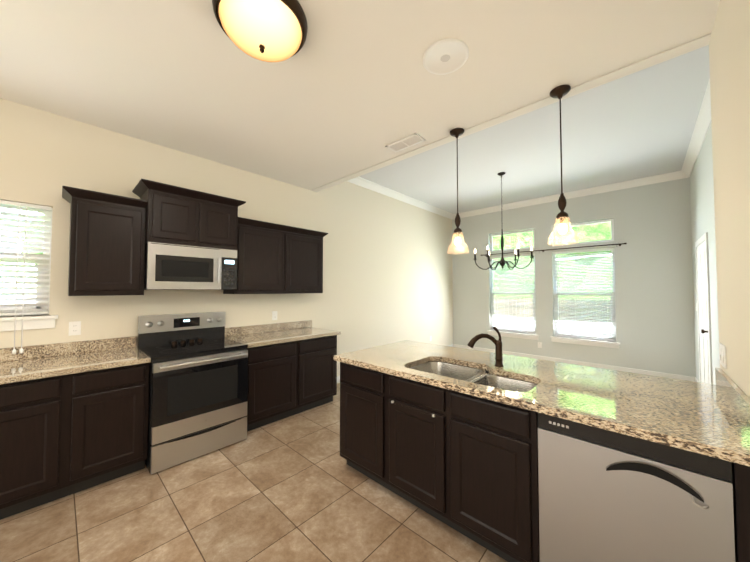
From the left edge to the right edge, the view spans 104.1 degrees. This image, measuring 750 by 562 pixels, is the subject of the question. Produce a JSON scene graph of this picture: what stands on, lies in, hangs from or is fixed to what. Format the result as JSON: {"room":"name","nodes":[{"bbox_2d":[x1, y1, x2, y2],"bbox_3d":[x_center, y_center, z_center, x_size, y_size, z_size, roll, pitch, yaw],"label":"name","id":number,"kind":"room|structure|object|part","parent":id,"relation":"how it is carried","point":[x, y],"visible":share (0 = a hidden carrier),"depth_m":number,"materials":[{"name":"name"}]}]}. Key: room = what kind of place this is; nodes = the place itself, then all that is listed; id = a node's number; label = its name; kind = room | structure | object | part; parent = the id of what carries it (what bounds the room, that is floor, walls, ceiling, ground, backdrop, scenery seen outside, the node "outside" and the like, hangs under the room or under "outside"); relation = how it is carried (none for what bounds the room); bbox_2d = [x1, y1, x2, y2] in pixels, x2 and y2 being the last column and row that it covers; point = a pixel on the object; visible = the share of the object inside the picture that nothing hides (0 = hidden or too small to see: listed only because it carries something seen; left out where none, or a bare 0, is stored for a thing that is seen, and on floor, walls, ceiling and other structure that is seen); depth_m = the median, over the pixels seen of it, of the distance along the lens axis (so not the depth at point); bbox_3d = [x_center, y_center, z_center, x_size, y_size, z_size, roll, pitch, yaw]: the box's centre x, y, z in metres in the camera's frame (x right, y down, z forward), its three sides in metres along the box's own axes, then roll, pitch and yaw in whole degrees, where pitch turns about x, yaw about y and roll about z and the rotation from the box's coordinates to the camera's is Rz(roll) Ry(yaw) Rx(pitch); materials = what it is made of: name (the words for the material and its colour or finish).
{"room":"dining room and kitchen","nodes":[
{"label":"dining room and kitchen","id":0,"kind":"room"},
{"bbox_2d":[0,98,452,376],"bbox_3d":[-1.243,-0.153,3.996,0.150,3.450,9.550,-2,-2,43],"label":"wall","id":1,"kind":"structure","parent":0,"point":[45,156],"depth_m":3.60,"materials":[{"name":"beige paint"}]},
{"bbox_2d":[0,204,52,316],"bbox_3d":[-3.028,-0.174,2.099,0.050,0.890,0.940,-2,-2,43],"label":"window","id":2,"kind":"structure","parent":1,"relation":"in","point":[47,213],"depth_m":2.38,"materials":[{"name":"white plastic"}]},
{"bbox_2d":[0,200,51,353],"bbox_3d":[-2.962,-0.035,2.034,0.118,1.168,0.928,-2,-2,43],"label":"window blinds","id":3,"kind":"object","parent":2,"relation":"attached to","point":[19,215],"visible":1,"depth_m":2.29,"materials":[{"name":"white plastic"}]},
{"bbox_2d":[0,315,57,331],"bbox_3d":[-2.971,0.320,2.031,0.115,0.103,1.040,-2,-2,43],"label":"window sill","id":4,"kind":"structure","parent":1,"relation":"attached to","point":[33,322],"depth_m":2.27,"materials":[{"name":"white"}]},
{"bbox_2d":[68,321,80,335],"bbox_3d":[-2.532,0.400,2.465,0.008,0.116,0.072,-2,-2,43],"label":"electrical outlet","id":5,"kind":"object","parent":1,"relation":"attached to","point":[74,327],"visible":1,"depth_m":2.46,"materials":[{"name":"white plastic"}]},
{"bbox_2d":[62,186,146,295],"bbox_3d":[-2.296,-0.292,2.481,0.358,0.828,0.508,-2,-2,43],"label":"upper cabinet","id":6,"kind":"object","parent":1,"relation":"attached to","point":[107,246],"visible":1,"depth_m":2.38,"materials":[{"name":"brown wood"}]},
{"bbox_2d":[132,179,245,249],"bbox_3d":[-1.833,-0.592,2.929,0.443,0.519,0.882,-2,-2,43],"label":"upper cabinet","id":7,"kind":"object","parent":1,"relation":"attached to","point":[177,215],"visible":0.98,"depth_m":2.75,"materials":[{"name":"brown wood"}]},
{"bbox_2d":[144,242,236,289],"bbox_3d":[-1.833,-0.120,2.915,0.444,0.416,0.754,-2,-2,43],"label":"microwave","id":8,"kind":"object","parent":7,"relation":"attached to","point":[175,267],"visible":1,"depth_m":2.75,"materials":[{"name":"silver metal"}]},
{"bbox_2d":[272,311,276,319],"bbox_3d":[-1.302,0.451,3.798,0.008,0.116,0.072,-2,-2,43],"label":"electrical outlet","id":9,"kind":"object","parent":1,"relation":"attached to","point":[274,315],"visible":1,"depth_m":3.79,"materials":[{"name":"white plastic"}]},
{"bbox_2d":[223,217,327,293],"bbox_3d":[-1.189,-0.257,3.681,0.358,0.828,1.225,-2,-2,43],"label":"upper cabinet","id":10,"kind":"object","parent":1,"relation":"attached to","point":[273,258],"visible":0.81,"depth_m":3.49,"materials":[{"name":"brown wood"}]},
{"bbox_2d":[348,177,453,218],"bbox_3d":[0.576,-1.653,5.833,0.095,0.105,4.149,-2,-2,43],"label":"crown molding","id":11,"kind":"structure","parent":1,"relation":"attached to","point":[362,182],"depth_m":5.69,"materials":[{"name":"white wood"}]},
{"bbox_2d":[311,33,711,191],"bbox_3d":[0.515,-1.356,2.987,3.850,0.006,0.100,-2,-2,43],"label":"trim","id":12,"kind":"structure","parent":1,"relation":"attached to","point":[687,47],"depth_m":2.22,"materials":[{"name":"white paint"}]},
{"bbox_2d":[0,383,506,561],"bbox_3d":[0.319,1.578,2.504,4.400,0.100,9.550,-2,-2,43],"label":"floor","id":13,"kind":"structure","parent":0,"point":[295,488],"depth_m":1.87,"materials":[{"name":"tile"}]},
{"bbox_2d":[0,374,71,519],"bbox_3d":[-2.494,1.077,2.035,0.616,0.876,0.456,-2,-2,43],"label":"base cabinet","id":14,"kind":"object","parent":13,"relation":"on","point":[61,436],"depth_m":1.90,"materials":[{"name":"brown wood"}]},
{"bbox_2d":[68,363,148,494],"bbox_3d":[-2.184,1.087,2.370,0.616,0.876,0.456,-2,-2,43],"label":"base cabinet","id":15,"kind":"object","parent":13,"relation":"on","point":[108,408],"depth_m":2.16,"materials":[{"name":"brown wood"}]},
{"bbox_2d":[0,336,150,383],"bbox_3d":[-2.797,0.558,1.698,0.647,0.140,2.297,-2,-2,43],"label":"countertop","id":16,"kind":"structure","parent":15,"relation":"on","point":[32,362],"depth_m":2.26,"materials":[{"name":"stone"}]},
{"bbox_2d":[137,312,247,473],"bbox_3d":[-1.714,0.933,2.773,0.723,1.205,0.758,-2,-2,43],"label":"range","id":17,"kind":"object","parent":13,"relation":"on","point":[198,378],"visible":1,"depth_m":2.59,"materials":[{"name":"silver metal"}]},
{"bbox_2d":[247,335,336,431],"bbox_3d":[-1.107,1.121,3.538,0.616,0.875,1.184,-2,-2,43],"label":"base cabinet","id":18,"kind":"object","parent":13,"relation":"on","point":[286,379],"visible":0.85,"depth_m":3.26,"materials":[{"name":"brown wood"}]},
{"bbox_2d":[225,320,340,347],"bbox_3d":[-1.087,0.613,3.551,0.647,0.140,1.209,-2,-2,43],"label":"countertop","id":19,"kind":"structure","parent":18,"relation":"on","point":[262,335],"depth_m":3.52,"materials":[{"name":"stone"}]},
{"bbox_2d":[340,362,383,485],"bbox_3d":[0.099,1.088,2.434,0.510,0.876,0.626,-2,-2,43],"label":"base cabinet","id":20,"kind":"object","parent":13,"relation":"on","point":[361,389],"depth_m":2.20,"materials":[{"name":"brown wood"}]},
{"bbox_2d":[333,327,749,465],"bbox_3d":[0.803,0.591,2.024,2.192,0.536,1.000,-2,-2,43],"label":"countertop","id":21,"kind":"structure","parent":20,"relation":"on","point":[711,420],"depth_m":1.53,"materials":[{"name":"stone"}]},
{"bbox_2d":[410,361,537,391],"bbox_3d":[0.627,0.746,1.948,0.874,0.220,0.499,-2,-2,43],"label":"sink","id":22,"kind":"object","parent":21,"relation":"in","point":[452,369],"depth_m":2.12,"materials":[{"name":"silver metal"}]},
{"bbox_2d":[467,327,503,366],"bbox_3d":[0.786,0.463,2.082,0.209,0.277,0.177,-2,-2,43],"label":"faucet","id":23,"kind":"object","parent":21,"relation":"on","point":[498,343],"depth_m":2.07,"materials":[{"name":"brown metal"}]},
{"bbox_2d":[384,369,483,524],"bbox_3d":[0.453,1.079,2.107,0.491,0.876,0.626,-2,-2,43],"label":"base cabinet","id":24,"kind":"object","parent":13,"relation":"on","point":[415,413],"depth_m":1.86,"materials":[{"name":"brown wood"}]},
{"bbox_2d":[448,370,539,561],"bbox_3d":[0.807,1.069,1.780,0.473,0.876,0.626,-2,-2,43],"label":"base cabinet","id":25,"kind":"object","parent":13,"relation":"on","point":[466,465],"depth_m":1.53,"materials":[{"name":"brown wood"}]},
{"bbox_2d":[538,412,734,561],"bbox_3d":[1.195,1.060,1.400,0.603,0.872,0.617,-2,-2,43],"label":"dishwasher","id":26,"kind":"object","parent":13,"relation":"on","point":[607,496],"visible":0.9,"depth_m":1.18,"materials":[{"name":"silver metal"}]},
{"bbox_2d":[731,462,749,561],"bbox_3d":[1.248,1.058,1.389,0.697,0.874,0.610,-2,-2,43],"label":"filler panel","id":27,"kind":"object","parent":13,"relation":"on","point":[741,489],"visible":0.04,"depth_m":0.99,"materials":[{"name":"brown wood"}]},
{"bbox_2d":[0,0,719,189],"bbox_3d":[-1.180,-1.688,1.159,3.850,0.550,5.100,-2,-2,43],"label":"ceiling","id":28,"kind":"structure","parent":0,"point":[350,87],"depth_m":1.91,"materials":[{"name":"white paint"}]},
{"bbox_2d":[212,0,307,61],"bbox_3d":[-0.598,-1.304,1.550,0.470,0.191,0.470,-2,-2,43],"label":"flush ceiling light","id":29,"kind":"object","parent":28,"relation":"attached to","point":[270,30],"visible":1,"depth_m":1.48,"materials":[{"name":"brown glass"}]},
{"bbox_2d":[385,133,425,152],"bbox_3d":[0.296,-1.357,2.883,0.370,0.008,0.170,-2,-2,43],"label":"ceiling vent","id":30,"kind":"object","parent":28,"relation":"in","point":[406,142],"visible":1,"depth_m":2.87,"materials":[{"name":"white plastic"}]},
{"bbox_2d":[423,38,468,74],"bbox_3d":[0.438,-1.388,1.821,0.280,0.008,0.280,-2,-2,43],"label":"speaker","id":31,"kind":"object","parent":28,"relation":"attached to","point":[446,56],"visible":1,"depth_m":1.81},
{"bbox_2d":[447,128,468,253],"bbox_3d":[0.751,-0.809,2.659,0.189,1.116,0.189,-2,-2,43],"label":"pendant light","id":32,"kind":"object","parent":28,"relation":"hanging from","point":[457,133],"visible":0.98,"depth_m":2.63,"materials":[{"name":"brown metal"}]},
{"bbox_3d":[0.751,-0.346,2.645,0.189,0.189,0.189,-2,-2,43],"label":"lamp shade","id":33,"kind":"part","parent":32,"relation":"part of","materials":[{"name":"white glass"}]},
{"bbox_2d":[548,85,578,245],"bbox_3d":[1.346,-0.825,2.110,0.189,1.116,0.189,-2,-2,43],"label":"pendant light","id":34,"kind":"object","parent":28,"relation":"hanging from","point":[559,92],"visible":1,"depth_m":2.09,"materials":[{"name":"brown metal"}]},
{"bbox_3d":[1.346,-0.362,2.096,0.189,0.189,0.189,-2,-2,43],"label":"lamp shade","id":35,"kind":"part","parent":34,"relation":"part of","materials":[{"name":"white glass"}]},
{"bbox_2d":[359,45,709,213],"bbox_3d":[2.048,-1.805,4.478,4.100,0.120,4.150,-2,-2,43],"label":"ceiling","id":36,"kind":"structure","parent":0,"point":[638,124],"depth_m":3.86,"materials":[{"name":"white paint"}]},
{"bbox_2d":[473,172,532,269],"bbox_3d":[2.042,-0.961,4.697,0.842,1.552,0.879,-2,-2,43],"label":"chandelier","id":37,"kind":"object","parent":36,"relation":"hanging from","point":[502,261],"visible":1,"depth_m":4.67,"materials":[{"name":"black metal"}]},
{"bbox_2d":[452,177,695,376],"bbox_3d":[3.561,-0.096,5.958,4.250,3.450,0.150,-2,-2,43],"label":"wall","id":38,"kind":"structure","parent":0,"point":[655,331],"depth_m":5.12,"materials":[{"name":"white paint"}]},
{"bbox_2d":[490,229,534,251],"bbox_3d":[3.049,-0.885,6.495,0.960,0.420,0.040,-2,-2,43],"label":"transom","id":39,"kind":"object","parent":38,"relation":"attached to","point":[498,234],"visible":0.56,"depth_m":6.49,"materials":[{"name":"white plastic"}]},
{"bbox_2d":[490,255,535,333],"bbox_3d":[3.045,0.279,6.457,0.960,1.690,0.050,-2,-2,43],"label":"window","id":40,"kind":"structure","parent":38,"relation":"in","point":[499,328],"depth_m":6.49,"materials":[{"name":"white plastic"}]},
{"bbox_2d":[490,254,535,333],"bbox_3d":[3.007,0.273,6.415,0.948,1.676,0.054,-2,-2,43],"label":"window blinds","id":41,"kind":"object","parent":40,"relation":"attached to","point":[495,299],"visible":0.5,"depth_m":6.39,"materials":[{"name":"white plastic"}]},
{"bbox_2d":[487,330,538,339],"bbox_3d":[2.993,1.173,6.374,1.060,0.103,0.115,-2,-2,43],"label":"window sill","id":42,"kind":"structure","parent":38,"relation":"attached to","point":[518,335],"depth_m":6.29,"materials":[{"name":"white"}]},
{"bbox_2d":[481,242,626,255],"bbox_3d":[3.420,-0.608,5.930,2.572,0.062,0.102,-2,-2,43],"label":"curtain rod","id":43,"kind":"object","parent":38,"relation":"attached to","point":[619,244],"visible":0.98,"depth_m":5.66,"materials":[{"name":"brown metal"}]},
{"bbox_2d":[454,171,680,218],"bbox_3d":[3.427,-1.649,5.961,3.870,0.105,0.095,-2,-2,43],"label":"crown molding","id":44,"kind":"structure","parent":38,"relation":"attached to","point":[676,175],"depth_m":5.49,"materials":[{"name":"white wood"}]},
{"bbox_2d":[453,344,693,380],"bbox_3d":[3.454,1.578,5.896,4.050,0.100,0.014,-2,-2,43],"label":"baseboard","id":45,"kind":"structure","parent":38,"relation":"attached to","point":[660,374],"depth_m":5.40,"materials":[{"name":"white"}]},
{"bbox_2d":[553,219,613,245],"bbox_3d":[3.986,-0.911,5.631,0.970,0.420,0.040,-2,-2,43],"label":"transom","id":46,"kind":"object","parent":38,"relation":"attached to","point":[601,222],"visible":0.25,"depth_m":5.49,"materials":[{"name":"white plastic"}]},
{"bbox_2d":[556,254,611,307],"bbox_3d":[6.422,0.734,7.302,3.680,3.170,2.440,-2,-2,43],"label":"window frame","id":47,"kind":"structure","parent":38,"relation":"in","point":[570,258],"depth_m":8.91,"materials":[{"name":"white"}]},
{"bbox_2d":[553,249,616,341],"bbox_3d":[3.982,0.254,5.593,0.970,1.690,0.050,-2,-2,43],"label":"window","id":48,"kind":"structure","parent":38,"relation":"in","point":[612,250],"depth_m":5.50,"materials":[{"name":"white plastic"}]},
{"bbox_2d":[553,248,615,340],"bbox_3d":[3.944,0.247,5.551,0.958,1.676,0.054,-2,-2,43],"label":"window blinds","id":49,"kind":"object","parent":48,"relation":"attached to","point":[582,289],"visible":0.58,"depth_m":5.53,"materials":[{"name":"white plastic"}]},
{"bbox_2d":[550,336,619,348],"bbox_3d":[3.930,1.148,5.510,1.070,0.103,0.115,-2,-2,43],"label":"window sill","id":50,"kind":"structure","parent":38,"relation":"attached to","point":[598,343],"depth_m":5.46,"materials":[{"name":"white"}]},
{"bbox_2d":[690,125,719,384],"bbox_3d":[3.610,-0.183,2.989,0.150,3.450,4.150,-2,-2,43],"label":"wall","id":51,"kind":"structure","parent":0,"point":[702,200],"depth_m":3.41,"materials":[{"name":"white paint"}]},
{"bbox_2d":[680,78,710,178],"bbox_3d":[3.520,-1.733,3.118,0.095,0.105,4.149,-2,-2,43],"label":"crown molding","id":52,"kind":"structure","parent":51,"relation":"attached to","point":[702,126],"depth_m":3.44,"materials":[{"name":"white wood"}]},
{"bbox_2d":[697,241,709,383],"bbox_3d":[4.210,0.538,3.775,0.061,2.039,0.844,-2,-2,43],"label":"door","id":53,"kind":"structure","parent":51,"relation":"in","point":[703,314],"depth_m":3.76,"materials":[{"name":"white wood"}]},
{"bbox_2d":[695,232,712,383],"bbox_3d":[4.227,0.502,3.760,0.016,2.125,1.000,-2,-2,43],"label":"door frame","id":54,"kind":"structure","parent":51,"relation":"attached to","point":[702,239],"depth_m":3.43,"materials":[{"name":"white wood"}]},
{"bbox_2d":[709,0,749,397],"bbox_3d":[0.331,-0.282,-0.379,0.400,3.450,5.250,-2,-2,43],"label":"wall","id":55,"kind":"structure","parent":0,"point":[729,53],"depth_m":1.34,"materials":[{"name":"beige paint"}]},
{"bbox_2d":[719,343,726,368],"bbox_3d":[1.871,0.401,1.575,0.010,0.116,0.144,-2,-2,43],"label":"switch plate","id":56,"kind":"object","parent":55,"relation":"attached to","point":[722,357],"visible":1,"depth_m":1.55,"materials":[{"name":"white plastic"}]},
{"label":"outside","id":57,"kind":"structure","parent":0,"visible":0},
{"bbox_3d":[5.995,2.461,8.706,40.000,0.200,52.000,-2,-2,43],"label":"ground","id":58,"kind":"structure","parent":57,"visible":0},
{"bbox_2d":[0,208,5,303],"bbox_3d":[-9.951,-2.252,2.398,3.300,8.850,9.300,-2,-2,43],"label":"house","id":59,"kind":"structure","parent":58,"relation":"on","point":[4,210],"depth_m":4.78,"materials":[{"name":"white"}]},
{"bbox_2d":[513,323,532,329],"bbox_3d":[4.142,1.715,7.648,0.840,1.230,0.700,-2,-2,43],"label":"patio","id":60,"kind":"structure","parent":58,"relation":"on","point":[522,326],"depth_m":7.54,"materials":[{"name":"white concrete"}]},
{"bbox_2d":[494,297,610,336],"bbox_3d":[7.398,1.455,8.748,30.146,1.815,0.120,-2,-2,43],"label":"fence","id":61,"kind":"object","parent":58,"relation":"on","point":[501,314],"depth_m":9.68,"materials":[{"name":"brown wood"}]},
{"bbox_2d":[493,256,611,331],"bbox_3d":[8.737,0.786,9.792,26.177,4.003,1.894,-2,-2,43],"label":"hedge","id":62,"kind":"object","parent":58,"relation":"on","point":[558,281],"depth_m":10.70,"materials":[{"name":"green plant"}]},
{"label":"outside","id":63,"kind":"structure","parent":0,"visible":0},
{"bbox_2d":[20,213,43,264],"bbox_3d":[-7.387,-2.063,12.277,7.027,6.934,9.560,-2,-2,43],"label":"trees","id":64,"kind":"object","parent":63,"point":[40,214],"depth_m":8.24,"materials":[{"name":"green plant"}]},
{"bbox_2d":[493,222,611,274],"bbox_3d":[13.763,-4.220,13.943,25.732,10.738,11.252,-2,-2,43],"label":"trees","id":65,"kind":"object","parent":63,"point":[587,235],"depth_m":13.16,"materials":[{"name":"green plant"}]}
]}

